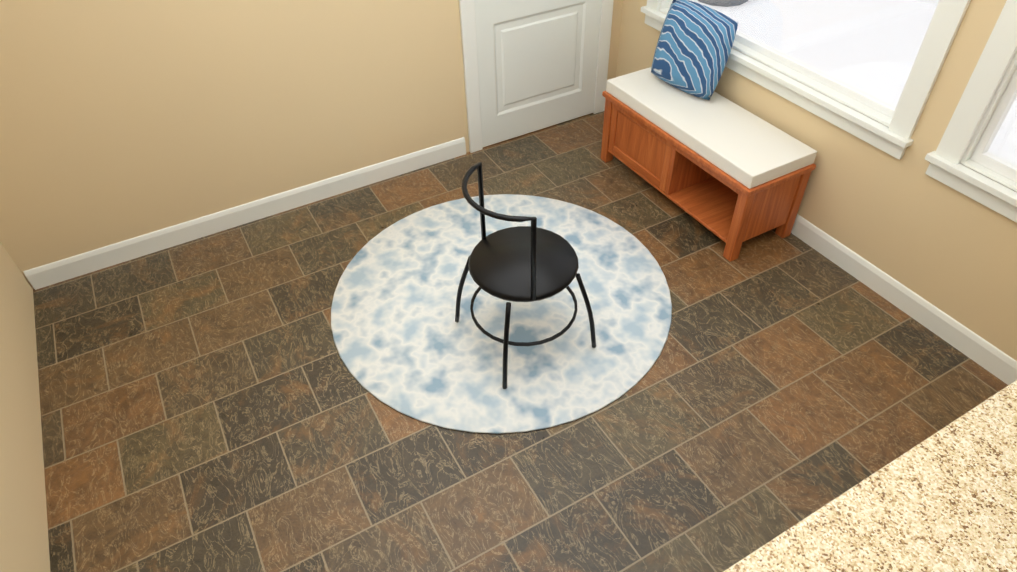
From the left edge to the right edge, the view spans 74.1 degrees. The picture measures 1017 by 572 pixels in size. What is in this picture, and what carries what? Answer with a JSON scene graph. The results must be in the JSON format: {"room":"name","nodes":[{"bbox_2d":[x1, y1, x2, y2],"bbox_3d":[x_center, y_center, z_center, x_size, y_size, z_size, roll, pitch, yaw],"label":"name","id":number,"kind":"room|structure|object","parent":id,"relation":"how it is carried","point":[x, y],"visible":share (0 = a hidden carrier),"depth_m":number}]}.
{"room":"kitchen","nodes":[
{"label":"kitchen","id":0,"kind":"room"},
{"bbox_2d":[0,240,49,571],"bbox_3d":[-1.614,0.316,1.392,0.140,2.495,4.300,-22,47,-20],"label":"wall","id":1,"kind":"structure","parent":0,"point":[24,541],"depth_m":2.68},
{"bbox_2d":[0,0,623,287],"bbox_3d":[-0.876,-1.604,3.431,3.880,2.495,0.150,-22,47,-20],"label":"wall","id":2,"kind":"structure","parent":0,"point":[120,120],"depth_m":3.48},
{"bbox_2d":[23,137,465,289],"bbox_3d":[-1.398,-0.475,3.976,2.560,0.122,0.014,-22,47,-20],"label":"baseboard","id":3,"kind":"structure","parent":2,"relation":"attached to","point":[58,271],"depth_m":3.90},
{"bbox_2d":[459,0,613,152],"bbox_3d":[0.203,-1.887,3.870,1.120,2.262,0.072,-22,47,-20],"label":"door","id":4,"kind":"structure","parent":2,"relation":"in","point":[547,68],"depth_m":4.31},
{"bbox_2d":[33,111,1007,571],"bbox_3d":[-0.276,1.922,1.498,6.640,0.060,7.360,-22,47,-20],"label":"floor","id":5,"kind":"structure","parent":0,"point":[209,403],"depth_m":2.90},
{"bbox_2d":[331,194,671,433],"bbox_3d":[-0.039,0.032,3.468,1.730,0.010,1.730,-22,47,-20],"label":"round rug","id":6,"kind":"object","parent":5,"relation":"on","point":[406,343],"visible":1,"depth_m":3.29},
{"bbox_2d":[455,162,595,388],"bbox_3d":[0.065,-0.091,2.939,0.502,0.872,0.502,-22,47,-20],"label":"dining chair","id":7,"kind":"object","parent":6,"relation":"on","point":[532,262],"visible":1,"depth_m":2.88},
{"bbox_2d":[601,67,816,261],"bbox_3d":[1.072,-0.752,3.883,0.460,0.545,1.230,-22,47,-20],"label":"bench","id":8,"kind":"object","parent":5,"relation":"on","point":[732,175],"visible":0.92,"depth_m":3.67},
{"bbox_2d":[651,0,737,99],"bbox_3d":[1.020,-1.318,3.748,0.200,0.450,0.462,-31,51,-28],"label":"pillow","id":9,"kind":"object","parent":8,"relation":"on","point":[693,47],"visible":0.98,"depth_m":3.67},
{"bbox_3d":[1.224,2.221,0.435,3.068,0.883,3.919,-22,47,-20],"label":"base cabinet","id":10,"kind":"object","parent":5,"relation":"on","visible":0},
{"bbox_2d":[723,447,1016,571],"bbox_3d":[0.799,0.799,1.306,0.875,0.030,0.750,-22,47,-20],"label":"countertop","id":11,"kind":"structure","parent":10,"relation":"on","point":[944,499],"depth_m":1.53},
{"bbox_2d":[915,380,1016,531],"bbox_3d":[2.257,1.461,0.546,0.664,0.030,3.938,-22,47,-20],"label":"countertop","id":12,"kind":"structure","parent":10,"relation":"on","point":[978,448],"depth_m":1.69},
{"bbox_2d":[620,0,1016,360],"bbox_3d":[1.601,-1.260,2.980,0.120,2.495,3.270,-22,47,-20],"label":"wall","id":13,"kind":"structure","parent":0,"point":[952,250],"depth_m":3.10},
{"bbox_2d":[641,0,970,159],"bbox_3d":[1.338,-1.723,3.103,0.170,1.623,1.890,-22,47,-20],"label":"picture window","id":14,"kind":"structure","parent":13,"relation":"in","point":[892,135],"depth_m":3.18},
{"bbox_2d":[791,214,1016,384],"bbox_3d":[1.526,-0.409,3.810,0.030,0.122,3.180,-22,47,-20],"label":"baseboard","id":15,"kind":"structure","parent":13,"relation":"attached to","point":[983,353],"depth_m":3.26},
{"bbox_2d":[925,0,1016,222],"bbox_3d":[2.073,-0.848,2.139,0.170,1.623,0.920,-22,47,-20],"label":"window","id":16,"kind":"structure","parent":13,"relation":"in","point":[985,103],"depth_m":2.70},
{"label":"outside","id":17,"kind":"structure","parent":0,"visible":0},
{"bbox_2d":[689,0,1016,164],"bbox_3d":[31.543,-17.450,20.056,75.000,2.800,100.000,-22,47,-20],"label":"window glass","id":18,"kind":"object","parent":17,"point":[883,44],"depth_m":6.63},
{"bbox_2d":[698,0,747,6],"bbox_3d":[2.239,-4.353,6.599,0.600,2.863,0.930,-22,47,-20],"label":"patio umbrella","id":19,"kind":"object","parent":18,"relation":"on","point":[724,3],"depth_m":7.25}
]}

